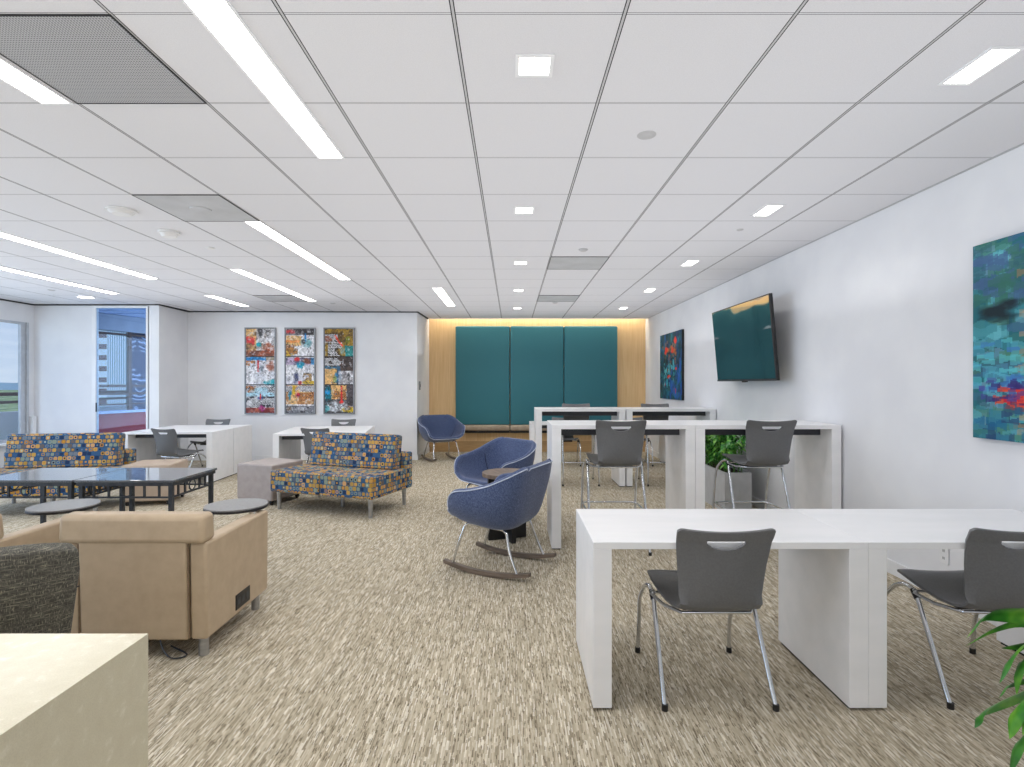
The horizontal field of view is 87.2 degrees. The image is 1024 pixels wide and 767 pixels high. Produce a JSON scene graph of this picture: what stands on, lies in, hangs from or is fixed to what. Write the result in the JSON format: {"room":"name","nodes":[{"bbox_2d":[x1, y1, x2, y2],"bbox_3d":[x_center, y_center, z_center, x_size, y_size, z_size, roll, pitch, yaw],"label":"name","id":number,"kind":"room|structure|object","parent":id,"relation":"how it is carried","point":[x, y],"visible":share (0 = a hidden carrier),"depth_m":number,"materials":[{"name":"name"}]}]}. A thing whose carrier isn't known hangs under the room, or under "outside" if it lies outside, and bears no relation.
{"room":"office lounge","nodes":[
{"label":"office lounge","id":0,"kind":"room"},
{"bbox_2d":[0,300,33,467],"bbox_3d":[-7.975,0.027,2.475,0.050,2.746,12.950,0,0,0],"label":"wall","id":1,"kind":"structure","parent":0,"point":[12,311],"depth_m":8.83,"materials":[{"name":"paint"}]},
{"bbox_2d":[0,319,36,445],"bbox_3d":[-7.895,-0.020,2.465,0.190,1.960,12.930,0,0,0],"label":"window","id":2,"kind":"structure","parent":1,"relation":"in","point":[23,327],"depth_m":8.76,"materials":[{"name":"grey metal"}]},
{"bbox_2d":[0,299,427,318],"bbox_3d":[-7.057,-1.306,4.437,5.327,0.020,16.124,0,0,24],"label":"trim","id":3,"kind":"structure","parent":1,"relation":"attached to","point":[0,299],"depth_m":9.64,"materials":[{"name":"black metal"}]},
{"bbox_2d":[0,405,125,439],"bbox_3d":[-9.275,1.210,12.000,0.150,1.380,16.000,0,0,0],"label":"wall","id":4,"kind":"structure","parent":0,"point":[8,420],"depth_m":9.89,"materials":[{"name":"paint"}]},
{"bbox_2d":[0,390,125,403],"bbox_3d":[-9.280,0.343,12.000,0.060,0.355,16.000,0,0,0],"label":"balcony railing","id":5,"kind":"object","parent":4,"relation":"on","point":[117,391],"visible":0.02,"depth_m":12.06,"materials":[{"name":"metal"}]},
{"bbox_2d":[34,305,147,433],"bbox_3d":[-7.000,0.027,8.967,2.240,2.746,0.065,0,0,0],"label":"wall","id":6,"kind":"structure","parent":0,"point":[62,334],"depth_m":8.95,"materials":[{"name":"paint"}]},
{"bbox_2d":[92,306,148,432],"bbox_3d":[-6.500,-0.098,8.963,0.960,2.395,0.075,0,0,0],"label":"window","id":7,"kind":"structure","parent":6,"relation":"in","point":[95,309],"depth_m":8.93,"materials":[{"name":"white glass"}]},
{"bbox_2d":[99,313,145,333],"bbox_3d":[-7.030,-1.115,11.085,0.161,0.290,4.050,0,0,16],"label":"trim","id":8,"kind":"structure","parent":6,"relation":"attached to","point":[107,322],"depth_m":10.02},
{"bbox_2d":[99,412,145,432],"bbox_3d":[-7.030,1.123,11.085,0.120,1.155,4.050,0,0,16],"label":"wall","id":9,"kind":"structure","parent":0,"point":[133,421],"depth_m":10.04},
{"bbox_2d":[99,331,145,413],"bbox_3d":[-7.002,-0.212,11.077,0.220,1.515,4.050,0,0,16],"label":"window","id":10,"kind":"structure","parent":9,"relation":"in","point":[135,385],"depth_m":10.32,"materials":[{"name":"blue glass"}]},
{"bbox_2d":[99,308,145,318],"bbox_3d":[-7.250,-1.290,11.510,2.300,0.060,4.980,0,0,0],"label":"ceiling","id":11,"kind":"structure","parent":0,"point":[130,312],"depth_m":9.49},
{"bbox_2d":[148,305,187,458],"bbox_3d":[-5.970,0.022,9.365,0.180,2.756,0.879,0,0,-3],"label":"wall pier","id":12,"kind":"object","parent":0,"point":[167,327],"visible":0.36,"depth_m":9.14,"materials":[{"name":"paint"}]},
{"bbox_2d":[188,312,428,459],"bbox_3d":[-3.800,0.012,10.445,4.200,2.776,1.310,0,0,0],"label":"wall partition","id":13,"kind":"structure","parent":0,"point":[392,349],"depth_m":9.83,"materials":[{"name":"paint"}]},
{"bbox_2d":[244,327,275,413],"bbox_3d":[-4.580,-0.231,9.794,0.560,1.575,0.045,0,0,-1],"label":"framed painting","id":14,"kind":"object","parent":13,"relation":"attached to","point":[259,342],"visible":1,"depth_m":9.79,"materials":[{"name":"multicoloured paper"}]},
{"bbox_2d":[284,328,315,413],"bbox_3d":[-3.862,-0.231,9.806,0.555,1.575,0.045,0,0,-1],"label":"framed painting","id":15,"kind":"object","parent":13,"relation":"attached to","point":[299,343],"visible":1,"depth_m":9.80,"materials":[{"name":"multicoloured paper"}]},
{"bbox_2d":[191,447,429,460],"bbox_3d":[-3.765,1.355,10.408,4.150,0.090,1.265,0,0,0],"label":"baseboard","id":16,"kind":"structure","parent":13,"relation":"attached to","point":[254,457],"depth_m":9.80,"materials":[{"name":"white rubber"}]},
{"bbox_2d":[323,328,354,413],"bbox_3d":[-3.155,-0.231,9.818,0.560,1.575,0.045,0,0,-1],"label":"framed painting","id":17,"kind":"object","parent":13,"relation":"attached to","point":[338,343],"visible":1,"depth_m":9.81,"materials":[{"name":"multicoloured paper"}]},
{"bbox_2d":[428,318,647,318],"bbox_3d":[0.517,-1.360,10.840,4.454,0.112,0.040,0,0,0],"label":"trim","id":18,"kind":"structure","parent":13,"relation":"attached to","point":[428,318],"depth_m":10.82,"materials":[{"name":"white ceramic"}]},
{"bbox_2d":[0,0,1023,317],"bbox_3d":[-2.570,-1.366,3.430,11.100,0.100,14.860,0,0,0],"label":"ceiling","id":19,"kind":"structure","parent":0,"point":[836,113],"depth_m":2.96,"materials":[{"name":"tile"}]},
{"bbox_2d":[0,56,73,104],"bbox_3d":[-2.132,-1.313,1.308,0.149,0.006,2.439,0,0,0],"label":"recessed light","id":20,"kind":"object","parent":19,"relation":"in","point":[10,74],"visible":1,"depth_m":2.37,"materials":[{"name":"white plastic"}]},
{"bbox_2d":[0,266,119,293],"bbox_3d":[-5.810,-1.313,6.720,0.144,0.006,2.304,0,0,0],"label":"recessed light","id":21,"kind":"object","parent":19,"relation":"in","point":[1,267],"visible":1,"depth_m":6.85,"materials":[{"name":"white plastic"}]},
{"bbox_2d":[0,231,158,278],"bbox_3d":[-4.505,-1.313,5.550,0.154,0.006,2.404,0,0,0],"label":"recessed light","id":22,"kind":"object","parent":19,"relation":"in","point":[2,234],"visible":1,"depth_m":5.47,"materials":[{"name":"white plastic"}]},
{"bbox_2d":[0,14,206,103],"bbox_3d":[-1.734,-1.313,2.219,0.606,0.006,0.606,0,0,0],"label":"perforated panel","id":23,"kind":"object","parent":19,"relation":"attached to","point":[85,58],"visible":1,"depth_m":2.18,"materials":[{"name":"metal"}]},
{"bbox_2d":[104,205,138,216],"bbox_3d":[-2.960,-1.300,4.080,0.210,0.038,0.210,0,0,0],"label":"smoke detector","id":24,"kind":"object","parent":19,"relation":"attached to","point":[121,211],"visible":1,"depth_m":4.03,"materials":[{"name":"beige plastic"}]},
{"bbox_2d":[157,229,180,238],"bbox_3d":[-2.970,-1.292,4.660,0.170,0.053,0.170,0,0,0],"label":"smoke detector","id":25,"kind":"object","parent":19,"relation":"attached to","point":[166,233],"visible":1,"depth_m":4.62,"materials":[{"name":"beige plastic"}]},
{"bbox_2d":[132,194,258,221],"bbox_3d":[-2.344,-1.310,4.049,0.606,0.012,0.606,0,0,0],"label":"tile","id":26,"kind":"structure","parent":19,"relation":"attached to","point":[186,207],"depth_m":4.01,"materials":[{"name":"tile"}]},
{"bbox_2d":[204,295,249,306],"bbox_3d":[-4.525,-1.313,8.585,0.134,0.006,1.154,0,0,0],"label":"recessed light","id":27,"kind":"object","parent":19,"relation":"in","point":[211,296],"visible":1,"depth_m":8.50,"materials":[{"name":"white plastic"}]},
{"bbox_2d":[208,296,245,305],"bbox_3d":[-4.525,-1.313,8.585,0.110,0.003,1.130,0,0,0],"label":"diffuser","id":28,"kind":"object","parent":27,"relation":"attached to","point":[215,297],"depth_m":8.50,"materials":[{"name":"white plastic"}]},
{"bbox_2d":[181,0,344,158],"bbox_3d":[-1.052,-1.313,1.909,0.159,0.006,2.455,0,0,0],"label":"recessed light","id":29,"kind":"object","parent":19,"relation":"in","point":[219,18],"visible":1,"depth_m":2.24,"materials":[{"name":"white plastic"}]},
{"bbox_2d":[229,269,315,300],"bbox_3d":[-3.180,-1.313,7.385,0.134,0.006,2.414,0,0,0],"label":"recessed light","id":30,"kind":"object","parent":19,"relation":"in","point":[240,271],"visible":1,"depth_m":7.06,"materials":[{"name":"white plastic"}]},
{"bbox_2d":[252,295,308,301],"bbox_3d":[-3.564,-1.313,8.319,0.606,0.006,0.606,0,0,0],"label":"tile","id":31,"kind":"structure","parent":19,"relation":"attached to","point":[272,298],"depth_m":8.30,"materials":[{"name":"metal"}]},
{"bbox_2d":[243,221,350,279],"bbox_3d":[-2.105,-1.313,5.572,0.144,0.006,2.449,0,0,0],"label":"recessed light","id":32,"kind":"object","parent":19,"relation":"in","point":[260,226],"visible":1,"depth_m":5.19,"materials":[{"name":"white plastic"}]},
{"bbox_2d":[432,288,455,305],"bbox_3d":[-1.028,-1.313,8.255,0.149,0.006,1.714,0,0,0],"label":"recessed light","id":33,"kind":"object","parent":19,"relation":"in","point":[440,292],"visible":1,"depth_m":8.11,"materials":[{"name":"white plastic"}]},
{"bbox_2d":[514,207,534,213],"bbox_3d":[0.092,-1.313,4.080,0.157,0.006,0.156,0,0,0],"label":"recessed light","id":34,"kind":"object","parent":19,"relation":"in","point":[517,210],"visible":1,"depth_m":4.08,"materials":[{"name":"white plastic"}]},
{"bbox_2d":[515,54,554,76],"bbox_3d":[0.092,-1.313,2.225,0.157,0.006,0.156,0,0,0],"label":"recessed light","id":35,"kind":"object","parent":19,"relation":"in","point":[526,65],"visible":1,"depth_m":2.22,"materials":[{"name":"white plastic"}]},
{"bbox_2d":[519,58,549,74],"bbox_3d":[0.092,-1.313,2.225,0.125,0.003,0.124,0,0,0],"label":"diffuser","id":36,"kind":"object","parent":35,"relation":"attached to","point":[527,66],"depth_m":2.23,"materials":[{"name":"white plastic"}]},
{"bbox_2d":[537,295,579,301],"bbox_3d":[0.706,-1.313,8.319,0.606,0.006,0.606,0,0,0],"label":"tile","id":37,"kind":"structure","parent":19,"relation":"attached to","point":[542,298],"depth_m":8.30,"materials":[{"name":"metal"}]},
{"bbox_2d":[547,257,608,268],"bbox_3d":[0.706,-1.313,5.879,0.606,0.006,0.606,0,0,0],"label":"tile","id":38,"kind":"structure","parent":19,"relation":"attached to","point":[555,262],"depth_m":5.83,"materials":[{"name":"metal"}]},
{"bbox_2d":[637,131,655,139],"bbox_3d":[0.713,-1.315,2.850,0.100,0.009,0.100,0,0,0],"label":"ceiling speaker","id":39,"kind":"object","parent":19,"relation":"attached to","point":[644,135],"visible":1,"depth_m":2.84,"materials":[{"name":"grey plastic"}]},
{"bbox_2d":[751,204,785,215],"bbox_3d":[1.940,-1.313,4.085,0.138,0.006,0.268,0,0,0],"label":"recessed light","id":40,"kind":"object","parent":19,"relation":"in","point":[768,209],"visible":1,"depth_m":4.06,"materials":[{"name":"white plastic"}]},
{"bbox_2d":[754,206,780,215],"bbox_3d":[1.940,-1.313,4.085,0.110,0.003,0.240,0,0,0],"label":"diffuser","id":41,"kind":"object","parent":40,"relation":"attached to","point":[766,210],"depth_m":4.08,"materials":[{"name":"white plastic"}]},
{"bbox_2d":[937,46,1023,85],"bbox_3d":[1.940,-1.313,2.232,0.138,0.006,0.268,0,0,0],"label":"recessed light","id":42,"kind":"object","parent":19,"relation":"in","point":[993,57],"visible":1,"depth_m":2.22,"materials":[{"name":"white plastic"}]},
{"bbox_2d":[945,50,1017,82],"bbox_3d":[1.940,-1.313,2.232,0.110,0.003,0.240,0,0,0],"label":"diffuser","id":43,"kind":"object","parent":42,"relation":"attached to","point":[987,61],"depth_m":2.22,"materials":[{"name":"white plastic"}]},
{"bbox_2d":[0,452,1023,766],"bbox_3d":[-2.570,1.460,3.600,11.100,0.120,15.200,0,0,0],"label":"floor","id":44,"kind":"structure","parent":0,"point":[362,647],"depth_m":2.63,"materials":[{"name":"beige carpet"}]},
{"bbox_2d":[0,543,79,633],"bbox_3d":[-2.072,1.001,2.118,0.605,0.799,0.572,0,0,-35],"label":"chair","id":45,"kind":"object","parent":44,"relation":"on","point":[39,582],"visible":0.7,"depth_m":2.03,"materials":[{"name":"grey fabric"}]},
{"bbox_2d":[0,499,100,546],"bbox_3d":[-2.989,1.030,3.128,0.740,0.741,0.904,0,0,0],"label":"armchair","id":46,"kind":"object","parent":44,"relation":"on","point":[47,532],"visible":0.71,"depth_m":3.09,"materials":[{"name":"leather"}]},
{"bbox_2d":[0,464,126,523],"bbox_3d":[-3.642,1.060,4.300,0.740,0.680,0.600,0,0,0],"label":"table","id":47,"kind":"object","parent":44,"relation":"on","point":[42,477],"visible":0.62,"depth_m":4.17,"materials":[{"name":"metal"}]},
{"bbox_2d":[0,432,135,510],"bbox_3d":[-5.179,0.988,6.074,1.340,0.823,0.800,0,0,-10],"label":"loveseat","id":48,"kind":"object","parent":44,"relation":"on","point":[24,452],"visible":0.5,"depth_m":6.19,"materials":[{"name":"fabric"}]},
{"bbox_2d":[0,467,38,495],"bbox_3d":[-5.500,1.083,5.951,0.666,0.235,0.670,0,0,-10],"label":"seat cushion","id":49,"kind":"object","parent":48,"relation":"on","point":[4,470],"depth_m":5.77,"materials":[{"name":"fabric"}]},
{"bbox_2d":[4,432,125,468],"bbox_3d":[-5.194,0.780,6.274,1.160,0.407,0.212,0,0,-10],"label":"cushion","id":50,"kind":"object","parent":48,"relation":"on","point":[42,450],"depth_m":6.20,"materials":[{"name":"fabric"}]},
{"bbox_2d":[0,634,147,766],"bbox_3d":[-1.760,1.030,0.470,1.600,0.740,1.900,0,0,0],"label":"countertop","id":51,"kind":"structure","parent":44,"relation":"on","point":[67,700],"depth_m":1.25,"materials":[{"name":"beige stone"}]},
{"bbox_2d":[74,468,216,521],"bbox_3d":[-2.890,1.060,4.300,0.740,0.680,0.600,0,0,0],"label":"table","id":52,"kind":"object","parent":44,"relation":"on","point":[130,477],"visible":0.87,"depth_m":4.13,"materials":[{"name":"metal"}]},
{"bbox_2d":[121,459,187,505],"bbox_3d":[-4.235,1.167,6.400,0.520,0.465,0.520,0,0,-12],"label":"ottoman","id":53,"kind":"object","parent":44,"relation":"on","point":[160,463],"visible":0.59,"depth_m":6.19,"materials":[{"name":"beige fabric"}]},
{"bbox_2d":[59,498,268,658],"bbox_3d":[-1.909,1.030,3.143,0.740,0.741,0.904,0,0,0],"label":"armchair","id":54,"kind":"object","parent":44,"relation":"on","point":[159,574],"visible":0.96,"depth_m":2.71,"materials":[{"name":"leather"}]},
{"bbox_2d":[238,591,248,604],"bbox_3d":[-1.539,1.228,3.083,0.002,0.035,0.126,0,0,0],"label":"socket","id":55,"kind":"object","parent":54,"relation":"attached to","point":[243,597],"depth_m":3.08,"materials":[{"name":"plastic"}]},
{"bbox_2d":[122,428,232,482],"bbox_3d":[-4.851,1.042,7.867,1.220,0.717,0.660,0,0,-4],"label":"desk","id":56,"kind":"object","parent":44,"relation":"on","point":[219,441],"visible":0.67,"depth_m":7.79,"materials":[{"name":"white laminate"}]},
{"bbox_2d":[151,428,205,467],"bbox_3d":[-4.610,1.001,7.485,0.505,0.797,0.598,0,0,16],"label":"chair","id":57,"kind":"object","parent":44,"relation":"on","point":[166,445],"visible":0.9,"depth_m":7.25,"materials":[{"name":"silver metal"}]},
{"bbox_2d":[154,425,251,474],"bbox_3d":[-4.892,1.042,8.537,1.220,0.717,0.660,0,0,-4],"label":"desk","id":58,"kind":"object","parent":44,"relation":"on","point":[242,434],"visible":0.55,"depth_m":8.55,"materials":[{"name":"white laminate"}]},
{"bbox_2d":[185,419,230,465],"bbox_3d":[-5.000,1.001,8.886,0.505,0.797,0.598,0,0,0],"label":"chair","id":59,"kind":"object","parent":44,"relation":"on","point":[208,421],"visible":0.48,"depth_m":9.14,"materials":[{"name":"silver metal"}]},
{"bbox_2d":[237,458,302,504],"bbox_3d":[-2.900,1.167,6.470,0.520,0.465,0.520,0,0,19],"label":"ottoman","id":60,"kind":"object","parent":44,"relation":"on","point":[253,477],"visible":0.79,"depth_m":6.25,"materials":[{"name":"beige fabric"}]},
{"bbox_2d":[300,428,329,463],"bbox_3d":[-2.635,1.001,7.564,0.505,0.797,0.598,0,0,8],"label":"chair","id":61,"kind":"object","parent":44,"relation":"on","point":[307,439],"visible":0.32,"depth_m":7.32,"materials":[{"name":"grey plastic"}]},
{"bbox_2d":[273,429,369,458],"bbox_3d":[-2.683,1.042,7.681,1.220,0.717,0.640,0,0,-9],"label":"desk","id":62,"kind":"object","parent":44,"relation":"on","point":[281,440],"visible":0.47,"depth_m":7.49,"materials":[{"name":"white laminate"}]},
{"bbox_2d":[287,426,374,458],"bbox_3d":[-2.785,1.042,8.325,1.220,0.717,0.640,0,0,-9],"label":"desk","id":63,"kind":"object","parent":44,"relation":"on","point":[296,443],"visible":0.35,"depth_m":8.35,"materials":[{"name":"white laminate"}]},
{"bbox_2d":[271,432,411,517],"bbox_3d":[-1.923,0.988,6.116,1.340,0.823,0.800,0,0,20],"label":"loveseat","id":64,"kind":"object","parent":44,"relation":"on","point":[366,466],"visible":1,"depth_m":6.04,"materials":[{"name":"fabric"}]},
{"bbox_2d":[271,463,348,494],"bbox_3d":[-2.262,1.083,6.170,0.666,0.235,0.670,0,0,20],"label":"seat cushion","id":65,"kind":"object","parent":64,"relation":"on","point":[304,478],"depth_m":5.89,"materials":[{"name":"fabric"}]},
{"bbox_2d":[310,432,401,469],"bbox_3d":[-1.836,0.780,6.297,1.160,0.407,0.212,0,0,20],"label":"cushion","id":66,"kind":"object","parent":64,"relation":"on","point":[331,449],"depth_m":6.19,"materials":[{"name":"fabric"}]},
{"bbox_2d":[320,467,405,499],"bbox_3d":[-1.629,1.083,5.939,0.666,0.235,0.670,0,0,20],"label":"seat cushion","id":67,"kind":"object","parent":64,"relation":"on","point":[367,483],"depth_m":5.69,"materials":[{"name":"fabric"}]},
{"bbox_2d":[331,419,355,425],"bbox_3d":[-2.842,1.001,8.876,0.505,0.797,0.598,0,0,-4],"label":"chair","id":68,"kind":"object","parent":44,"relation":"on","point":[334,422],"visible":0.33,"depth_m":9.14,"materials":[{"name":"grey plastic"}]},
{"bbox_2d":[417,414,464,460],"bbox_3d":[-1.300,0.993,9.880,0.814,0.813,0.710,0,0,-29],"label":"rocking chair","id":69,"kind":"object","parent":44,"relation":"on","point":[432,428],"visible":0.99,"depth_m":10.05,"materials":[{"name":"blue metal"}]},
{"bbox_2d":[454,437,536,487],"bbox_3d":[-0.180,0.993,5.560,0.710,0.813,0.814,0,0,-41],"label":"rocking chair","id":70,"kind":"object","parent":44,"relation":"on","point":[500,452],"visible":0.59,"depth_m":5.76,"materials":[{"name":"blue fabric"}]},
{"bbox_2d":[443,458,555,578],"bbox_3d":[-0.085,0.993,4.140,0.710,0.813,0.814,0,0,26],"label":"rocking chair","id":71,"kind":"object","parent":44,"relation":"on","point":[512,500],"visible":1,"depth_m":3.84,"materials":[{"name":"blue fabric"}]},
{"bbox_2d":[482,468,525,543],"bbox_3d":[-0.045,1.100,4.870,0.450,0.600,0.450,0,0,-20],"label":"side table","id":72,"kind":"object","parent":44,"relation":"on","point":[491,475],"visible":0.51,"depth_m":4.82,"materials":[{"name":"brown wood"}]},
{"bbox_2d":[529,421,599,465],"bbox_3d":[0.908,1.038,9.370,1.200,0.725,0.580,0,0,0],"label":"desk","id":73,"kind":"object","parent":44,"relation":"on","point":[531,423],"visible":0.27,"depth_m":9.09,"materials":[{"name":"white laminate"}]},
{"bbox_2d":[552,417,580,465],"bbox_3d":[0.920,1.001,9.376,0.505,0.797,0.598,0,0,0],"label":"chair","id":74,"kind":"object","parent":44,"relation":"on","point":[566,438],"visible":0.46,"depth_m":9.38,"materials":[{"name":"silver metal"}]},
{"bbox_2d":[534,407,624,486],"bbox_3d":[0.928,0.873,7.570,1.208,1.055,0.600,0,0,0],"label":"table","id":75,"kind":"object","parent":44,"relation":"on","point":[617,474],"visible":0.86,"depth_m":7.27,"materials":[{"name":"white laminate"}]},
{"bbox_2d":[561,403,599,485],"bbox_3d":[0.940,0.846,7.626,0.517,1.107,0.618,0,0,0],"label":"counter stool","id":76,"kind":"object","parent":44,"relation":"on","point":[563,404],"visible":0.34,"depth_m":7.80,"materials":[{"name":"silver metal"}]},
{"bbox_2d":[581,420,651,555],"bbox_3d":[0.880,0.846,4.624,0.517,1.107,0.618,0,0,0],"label":"counter stool","id":77,"kind":"object","parent":44,"relation":"on","point":[615,449],"visible":0.94,"depth_m":4.37,"materials":[{"name":"grey plastic"}]},
{"bbox_2d":[547,420,694,548],"bbox_3d":[0.938,0.875,4.826,1.208,1.050,0.600,0,0,0],"label":"table","id":78,"kind":"object","parent":44,"relation":"on","point":[680,436],"visible":0.79,"depth_m":4.59,"materials":[{"name":"white laminate"}]},
{"bbox_2d":[638,403,668,485],"bbox_3d":[2.100,0.846,7.626,0.517,1.107,0.618,0,0,0],"label":"counter stool","id":79,"kind":"object","parent":44,"relation":"on","point":[642,404],"visible":0.3,"depth_m":7.86,"materials":[{"name":"silver metal"}]},
{"bbox_2d":[660,435,665,463],"bbox_3d":[2.130,1.038,9.370,1.200,0.725,0.580,0,0,0],"label":"desk","id":80,"kind":"object","parent":44,"relation":"on","point":[662,437],"visible":0.12,"depth_m":9.41,"materials":[{"name":"white laminate"}]},
{"bbox_2d":[618,407,715,486],"bbox_3d":[2.153,0.873,7.570,1.206,1.055,0.600,0,0,0],"label":"table","id":81,"kind":"object","parent":44,"relation":"on","point":[700,413],"visible":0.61,"depth_m":7.35,"materials":[{"name":"white laminate"}]},
{"bbox_2d":[635,528,778,711],"bbox_3d":[0.893,1.001,2.519,0.505,0.797,0.598,0,0,0],"label":"chair","id":82,"kind":"object","parent":44,"relation":"on","point":[707,579],"visible":1,"depth_m":2.27,"materials":[{"name":"grey plastic"}]},
{"bbox_2d":[576,509,867,707],"bbox_3d":[0.935,1.040,2.607,1.176,0.721,0.615,0,0,0],"label":"desk","id":83,"kind":"object","parent":44,"relation":"on","point":[823,568],"visible":0.99,"depth_m":2.44,"materials":[{"name":"white laminate"}]},
{"bbox_2d":[705,459,751,508],"bbox_3d":[2.440,1.181,6.400,0.290,0.437,1.200,0,0,0],"label":"planter box","id":84,"kind":"object","parent":44,"relation":"on","point":[741,481],"visible":0.45,"depth_m":5.80,"materials":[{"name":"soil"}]},
{"bbox_2d":[705,435,745,472],"bbox_3d":[2.409,0.711,6.356,0.690,0.550,1.467,0,0,0],"label":"leafy bush","id":85,"kind":"object","parent":84,"relation":"on","point":[715,445],"visible":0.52,"depth_m":6.04,"materials":[{"name":"green plant"}]},
{"bbox_2d":[712,420,796,508],"bbox_3d":[2.086,0.846,4.624,0.517,1.107,0.618,0,0,-2],"label":"counter stool","id":86,"kind":"object","parent":44,"relation":"on","point":[764,448],"visible":0.93,"depth_m":4.37,"materials":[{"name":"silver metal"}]},
{"bbox_2d":[675,420,840,508],"bbox_3d":[2.158,0.875,4.826,1.226,1.050,0.600,0,0,0],"label":"table","id":87,"kind":"object","parent":44,"relation":"on","point":[817,444],"visible":0.48,"depth_m":4.68,"materials":[{"name":"white laminate"}]},
{"bbox_2d":[794,509,1023,707],"bbox_3d":[2.114,1.040,2.607,1.180,0.721,0.615,0,0,0],"label":"desk","id":88,"kind":"object","parent":44,"relation":"on","point":[883,529],"visible":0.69,"depth_m":2.47,"materials":[{"name":"white laminate"}]},
{"bbox_2d":[887,528,1023,709],"bbox_3d":[2.138,1.001,2.519,0.505,0.797,0.598,0,0,3],"label":"chair","id":89,"kind":"object","parent":44,"relation":"on","point":[991,579],"visible":0.94,"depth_m":2.29,"materials":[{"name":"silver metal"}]},
{"bbox_2d":[966,608,1023,766],"bbox_3d":[1.625,0.909,1.420,0.757,0.981,0.339,0,0,0],"label":"dracaena","id":90,"kind":"object","parent":44,"relation":"on","point":[1014,617],"visible":1,"depth_m":1.45,"materials":[{"name":"plant"}]},
{"bbox_2d":[429,319,644,440],"bbox_3d":[0.560,-0.083,11.125,4.840,2.966,0.150,0,0,0],"label":"wall","id":91,"kind":"structure","parent":0,"point":[442,332],"depth_m":11.05,"materials":[{"name":"brown wood"}]},
{"bbox_2d":[456,326,509,424],"bbox_3d":[-0.600,-0.164,11.008,1.105,2.017,0.085,0,0,0],"label":"wall panel","id":92,"kind":"object","parent":91,"relation":"attached to","point":[482,352],"visible":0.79,"depth_m":10.96,"materials":[{"name":"teal fabric"}]},
{"bbox_2d":[465,425,509,432],"bbox_3d":[-0.517,0.920,10.932,0.945,0.160,0.245,0,0,0],"label":"seat","id":93,"kind":"object","parent":91,"relation":"attached to","point":[468,428],"visible":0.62,"depth_m":10.82,"materials":[{"name":"beige fabric"}]},
{"bbox_2d":[510,425,546,432],"bbox_3d":[0.510,0.920,10.932,1.100,0.160,0.245,0,0,0],"label":"seat","id":94,"kind":"object","parent":91,"relation":"attached to","point":[513,428],"visible":0.45,"depth_m":10.82,"materials":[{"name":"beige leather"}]},
{"bbox_2d":[510,326,563,424],"bbox_3d":[0.510,-0.164,11.008,1.091,2.017,0.085,0,0,0],"label":"wall panel","id":95,"kind":"object","parent":91,"relation":"attached to","point":[536,352],"visible":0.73,"depth_m":10.96,"materials":[{"name":"teal fabric"}]},
{"bbox_2d":[429,441,645,451],"bbox_3d":[0.520,1.290,11.043,4.440,0.220,0.017,0,0,0],"label":"trim","id":96,"kind":"structure","parent":91,"relation":"attached to","point":[463,446],"depth_m":11.04,"materials":[{"name":"brown wood"}]},
{"bbox_2d":[564,326,616,419],"bbox_3d":[1.609,-0.164,11.008,1.087,2.017,0.085,0,0,0],"label":"wall panel","id":97,"kind":"object","parent":91,"relation":"attached to","point":[590,352],"visible":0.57,"depth_m":10.96,"materials":[{"name":"teal fabric"}]},
{"bbox_2d":[645,145,1023,570],"bbox_3d":[2.860,-0.083,3.600,0.240,2.966,15.200,0,0,0],"label":"wall","id":98,"kind":"structure","parent":0,"point":[873,315],"depth_m":3.98,"materials":[{"name":"paint"}]},
{"bbox_2d":[660,329,683,399],"bbox_3d":[2.734,-0.300,9.235,0.038,1.140,1.230,0,0,0],"label":"canvas painting","id":99,"kind":"object","parent":98,"relation":"attached to","point":[671,344],"visible":1,"depth_m":9.11,"materials":[{"name":"multicoloured fabric"}]},
{"bbox_2d":[712,293,779,381],"bbox_3d":[2.649,-0.453,6.040,0.252,0.878,1.490,0,0,0],"label":"television","id":100,"kind":"object","parent":98,"relation":"attached to","point":[745,341],"visible":1,"depth_m":5.85,"materials":[{"name":"glass"}]},
{"bbox_2d":[645,447,995,625],"bbox_3d":[2.796,1.350,3.520,0.012,0.100,15.041,0,0,0],"label":"baseboard","id":101,"kind":"structure","parent":98,"relation":"attached to","point":[892,566],"depth_m":3.95,"materials":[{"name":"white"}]},
{"bbox_2d":[649,143,1023,317],"bbox_3d":[2.797,-1.313,3.430,0.012,0.006,14.861,0,0,0],"label":"trim","id":102,"kind":"structure","parent":98,"relation":"attached to","point":[1019,145],"depth_m":4.01,"materials":[{"name":"grey metal"}]},
{"bbox_2d":[939,549,948,564],"bbox_3d":[2.795,1.105,3.480,0.010,0.116,0.072,0,0,0],"label":"wall outlet","id":103,"kind":"object","parent":98,"relation":"attached to","point":[943,553],"visible":0.7,"depth_m":3.47,"materials":[{"name":"white plastic"}]},
{"bbox_2d":[973,232,1023,442],"bbox_3d":[2.787,-0.249,2.663,0.038,1.142,1.126,0,0,0],"label":"canvas painting","id":104,"kind":"object","parent":98,"relation":"attached to","point":[998,265],"visible":1,"depth_m":3.05,"materials":[{"name":"multicoloured fabric"}]},
{"label":"outside","id":105,"kind":"structure","parent":0,"visible":0},
{"bbox_2d":[0,390,17,411],"bbox_3d":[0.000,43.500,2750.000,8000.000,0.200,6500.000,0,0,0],"label":"ground","id":106,"kind":"structure","parent":105,"point":[14,406],"depth_m":1139.78,"materials":[{"name":"green plant"}]},
{"bbox_2d":[0,382,17,389],"bbox_3d":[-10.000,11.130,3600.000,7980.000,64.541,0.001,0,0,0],"label":"hills","id":107,"kind":"structure","parent":106,"relation":"on","point":[3,386],"depth_m":3599.97,"materials":[{"name":"blue"}]},
{"bbox_2d":[99,330,125,405],"bbox_3d":[-111.000,-0.150,156.000,21.000,86.900,12.000,0,0,0],"label":"office tower","id":108,"kind":"structure","parent":106,"relation":"on","point":[112,348],"depth_m":150.01,"materials":[{"name":"blue glass"}]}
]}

